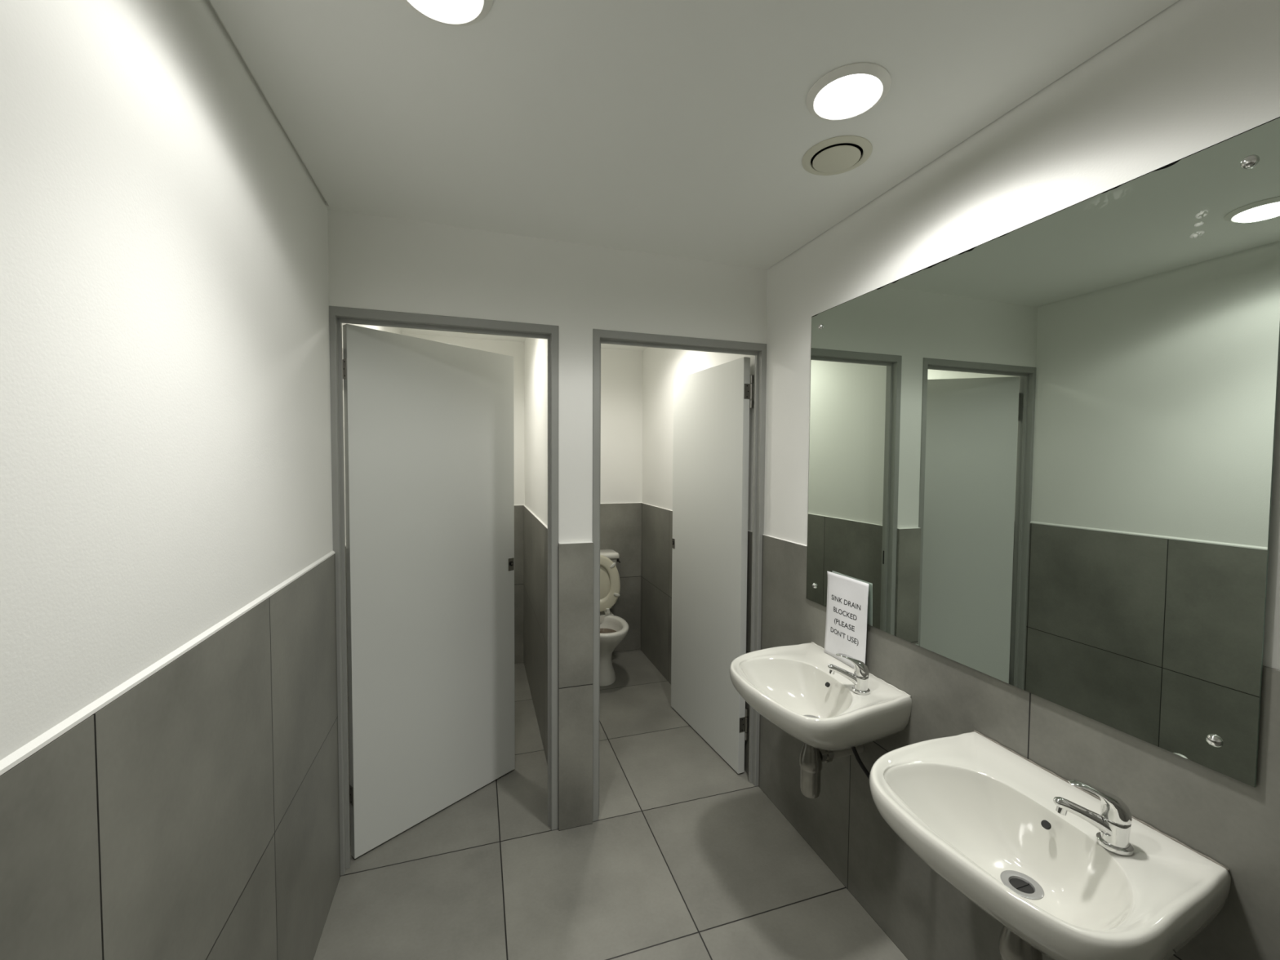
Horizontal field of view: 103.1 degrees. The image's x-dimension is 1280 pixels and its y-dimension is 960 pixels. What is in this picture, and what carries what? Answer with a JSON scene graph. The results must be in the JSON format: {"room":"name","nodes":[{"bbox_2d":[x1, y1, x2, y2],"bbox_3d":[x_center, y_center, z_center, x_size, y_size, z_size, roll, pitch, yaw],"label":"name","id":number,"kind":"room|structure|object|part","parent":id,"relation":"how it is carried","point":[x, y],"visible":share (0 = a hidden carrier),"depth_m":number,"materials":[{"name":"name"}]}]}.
{"room":"public restroom","nodes":[
{"label":"public restroom","id":0,"kind":"room"},
{"bbox_2d":[0,0,401,959],"bbox_3d":[-1.012,0.267,1.315,0.153,2.423,4.920,0,2,-18],"label":"wall","id":1,"kind":"structure","parent":0,"point":[169,752],"depth_m":0.82,"materials":[{"name":"paint"}]},
{"bbox_2d":[401,333,643,663],"bbox_3d":[-0.840,0.177,3.885,1.761,2.409,0.130,0,2,-18],"label":"wall","id":2,"kind":"structure","parent":0,"point":[621,370],"depth_m":4.02,"materials":[{"name":"paint"}]},
{"bbox_2d":[523,337,547,764],"bbox_3d":[-0.557,0.213,3.001,0.110,2.409,1.747,0,2,-18],"label":"wall partition","id":3,"kind":"structure","parent":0,"point":[535,350],"depth_m":3.02,"materials":[{"name":"paint"}]},
{"bbox_2d":[327,208,767,831],"bbox_3d":[-0.276,0.248,2.130,1.761,2.409,0.105,0,2,-18],"label":"wall","id":4,"kind":"structure","parent":0,"point":[377,263],"depth_m":2.07,"materials":[{"name":"paint"}]},
{"bbox_2d":[342,324,515,858],"bbox_3d":[-0.868,0.427,2.194,0.058,2.022,0.757,2,3,39],"label":"door","id":5,"kind":"structure","parent":4,"relation":"in","point":[429,442],"depth_m":2.12,"materials":[{"name":"laminate"}]},
{"bbox_3d":[-0.624,0.408,2.457,0.003,0.060,0.032,2,3,39],"label":"indicator plate","id":6,"kind":"part","parent":5,"relation":"part of","materials":[{"name":"grey metal"}]},
{"bbox_2d":[328,306,558,875],"bbox_3d":[-0.735,0.418,1.992,0.818,2.074,0.089,0,2,-18],"label":"door frame","id":7,"kind":"structure","parent":4,"relation":"attached to","point":[338,316],"depth_m":1.89,"materials":[{"name":"paint"}]},
{"bbox_2d":[592,328,766,821],"bbox_3d":[0.177,0.413,2.285,0.816,2.074,0.089,0,2,-18],"label":"door frame","id":8,"kind":"structure","parent":4,"relation":"attached to","point":[758,350],"depth_m":2.23,"materials":[{"name":"paint"}]},
{"bbox_2d":[671,356,753,773],"bbox_3d":[0.367,0.413,2.790,0.064,2.022,0.754,-1,2,-24],"label":"door","id":9,"kind":"structure","parent":4,"relation":"in","point":[711,406],"depth_m":2.69,"materials":[{"name":"laminate"}]},
{"bbox_3d":[0.205,0.388,3.108,0.002,0.060,0.032,-1,2,-23],"label":"indicator plate","id":10,"kind":"part","parent":9,"relation":"part of","materials":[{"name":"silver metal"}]},
{"bbox_2d":[313,648,907,959],"bbox_3d":[-0.121,1.503,1.651,2.040,0.060,4.920,0,2,-18],"label":"floor","id":11,"kind":"structure","parent":0,"point":[684,857],"depth_m":1.89,"materials":[{"name":"tile"}]},
{"bbox_2d":[600,549,628,686],"bbox_3d":[-0.293,0.975,3.646,0.421,0.840,0.716,0,2,-18],"label":"toilet","id":12,"kind":"object","parent":11,"relation":"on","point":[613,628],"visible":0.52,"depth_m":3.69,"materials":[{"name":"ceramic"}]},
{"bbox_3d":[-0.326,0.754,3.730,0.360,0.405,0.068,0,2,-18],"label":"seat lid","id":13,"kind":"part","parent":12,"relation":"part of","materials":[{"name":"plastic"}]},
{"bbox_3d":[-0.374,0.573,3.877,0.412,0.046,0.196,0,2,-18],"label":"cistern lid","id":14,"kind":"part","parent":12,"relation":"part of","materials":[{"name":"white ceramic"}]},
{"bbox_3d":[-0.321,0.757,3.714,0.366,0.408,0.071,0,2,-18],"label":"seat","id":15,"kind":"part","parent":12,"relation":"part of","materials":[{"name":"plastic"}]},
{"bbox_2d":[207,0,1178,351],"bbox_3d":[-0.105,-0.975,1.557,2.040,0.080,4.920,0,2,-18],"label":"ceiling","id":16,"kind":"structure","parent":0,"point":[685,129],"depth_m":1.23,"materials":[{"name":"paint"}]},
{"bbox_2d":[402,0,493,26],"bbox_3d":[-0.365,-0.903,0.929,0.186,0.019,0.186,0,2,-18],"label":"recessed light","id":17,"kind":"object","parent":16,"relation":"in","point":[447,12],"visible":1,"depth_m":0.97,"materials":[{"name":"white plastic"}]},
{"bbox_2d":[409,0,482,22],"bbox_3d":[-0.365,-0.899,0.930,0.147,0.012,0.147,0,2,-18],"label":"diffuser","id":18,"kind":"object","parent":17,"relation":"attached to","point":[437,11],"depth_m":0.97,"materials":[{"name":"white plastic"}]},
{"bbox_2d":[801,135,872,175],"bbox_3d":[0.562,-0.919,1.453,0.188,0.015,0.188,0,2,-18],"label":"ceiling vent","id":19,"kind":"object","parent":16,"relation":"in","point":[837,155],"visible":1,"depth_m":1.43,"materials":[{"name":"plastic"}]},
{"bbox_2d":[806,62,891,120],"bbox_3d":[0.492,-0.908,1.204,0.186,0.019,0.186,0,2,-18],"label":"recessed light","id":20,"kind":"object","parent":16,"relation":"in","point":[852,90],"visible":1,"depth_m":1.18,"materials":[{"name":"white plastic"}]},
{"bbox_2d":[814,74,881,118],"bbox_3d":[0.492,-0.904,1.204,0.147,0.012,0.147,0,2,-18],"label":"diffuser","id":21,"kind":"object","parent":20,"relation":"attached to","point":[837,95],"depth_m":1.19,"materials":[{"name":"white plastic"}]},
{"bbox_2d":[640,0,1279,959],"bbox_3d":[0.791,0.257,1.895,0.141,2.423,4.920,0,2,-18],"label":"wall","id":22,"kind":"structure","parent":0,"point":[1196,76],"depth_m":1.34,"materials":[{"name":"paint"}]},
{"bbox_2d":[728,641,911,750],"bbox_3d":[0.555,0.746,1.710,0.426,0.193,0.530,0,2,-18],"label":"basin","id":23,"kind":"object","parent":22,"relation":"attached to","point":[793,687],"visible":0.98,"depth_m":1.66,"materials":[{"name":"white ceramic"}]},
{"bbox_2d":[799,743,863,798],"bbox_3d":[0.650,0.951,1.728,0.236,0.220,0.073,0,2,-18],"label":"trap","id":24,"kind":"object","parent":23,"relation":"attached to","point":[811,759],"visible":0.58,"depth_m":1.68,"materials":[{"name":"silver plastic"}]},
{"bbox_2d":[800,768,821,798],"bbox_3d":[0.572,1.011,1.705,0.065,0.099,0.065,0,2,-18],"label":"cup","id":25,"kind":"object","parent":24,"relation":"on","point":[810,778],"depth_m":1.68,"materials":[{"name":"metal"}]},
{"bbox_2d":[823,571,868,668],"bbox_3d":[0.727,0.496,1.801,0.012,0.305,0.207,0,2,-18],"label":"paper notice","id":26,"kind":"object","parent":23,"relation":"on","point":[846,610],"visible":0.96,"depth_m":1.79,"materials":[{"name":"white paper"}]},
{"bbox_2d":[827,653,870,694],"bbox_3d":[0.665,0.612,1.617,0.127,0.113,0.054,1,2,14],"label":"tap","id":27,"kind":"object","parent":23,"relation":"on","point":[860,677],"visible":1,"depth_m":1.60,"materials":[{"name":"silver metal"}]},
{"bbox_3d":[0.655,0.624,1.620,0.106,0.065,0.032,1,2,14],"label":"spout","id":28,"kind":"part","parent":27,"relation":"part of","materials":[{"name":"silver metal"}]},
{"bbox_3d":[0.675,0.585,1.613,0.098,0.058,0.044,1,2,14],"label":"lever","id":29,"kind":"part","parent":27,"relation":"part of","materials":[{"name":"silver metal"}]},
{"bbox_2d":[851,746,869,779],"bbox_3d":[0.755,0.951,1.548,0.040,0.195,0.235,-1,3,-34],"label":"supply hose","id":30,"kind":"object","parent":23,"relation":"hanging from","point":[854,749],"visible":0.34,"depth_m":1.61,"materials":[{"name":"black rubber"}]},
{"bbox_2d":[806,116,1279,786],"bbox_3d":[0.860,-0.060,1.427,0.025,1.116,1.232,0,2,-18],"label":"wall mirror","id":31,"kind":"object","parent":22,"relation":"attached to","point":[1042,450],"visible":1,"depth_m":1.10,"materials":[{"name":"silver glass"}]},
{"bbox_2d":[869,729,1231,959],"bbox_3d":[0.766,0.772,1.054,0.426,0.193,0.530,0,2,-18],"label":"basin","id":32,"kind":"object","parent":22,"relation":"attached to","point":[980,814],"visible":0.98,"depth_m":1.01,"materials":[{"name":"white ceramic"}]},
{"bbox_2d":[998,925,1042,959],"bbox_3d":[0.861,0.977,1.072,0.236,0.220,0.073,0,2,-18],"label":"trap","id":33,"kind":"object","parent":32,"relation":"attached to","point":[1011,947],"visible":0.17,"depth_m":1.03,"materials":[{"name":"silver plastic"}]},
{"bbox_2d":[1053,779,1133,855],"bbox_3d":[0.868,0.637,0.973,0.127,0.113,0.054,1,2,14],"label":"tap","id":34,"kind":"object","parent":32,"relation":"on","point":[1114,820],"visible":1,"depth_m":0.96,"materials":[{"name":"silver metal"}]},
{"bbox_3d":[0.857,0.650,0.976,0.106,0.065,0.032,1,2,14],"label":"spout","id":35,"kind":"part","parent":34,"relation":"part of","materials":[{"name":"silver metal"}]},
{"bbox_3d":[0.877,0.610,0.970,0.098,0.058,0.044,1,2,14],"label":"lever","id":36,"kind":"part","parent":34,"relation":"part of","materials":[{"name":"silver metal"}]}
]}

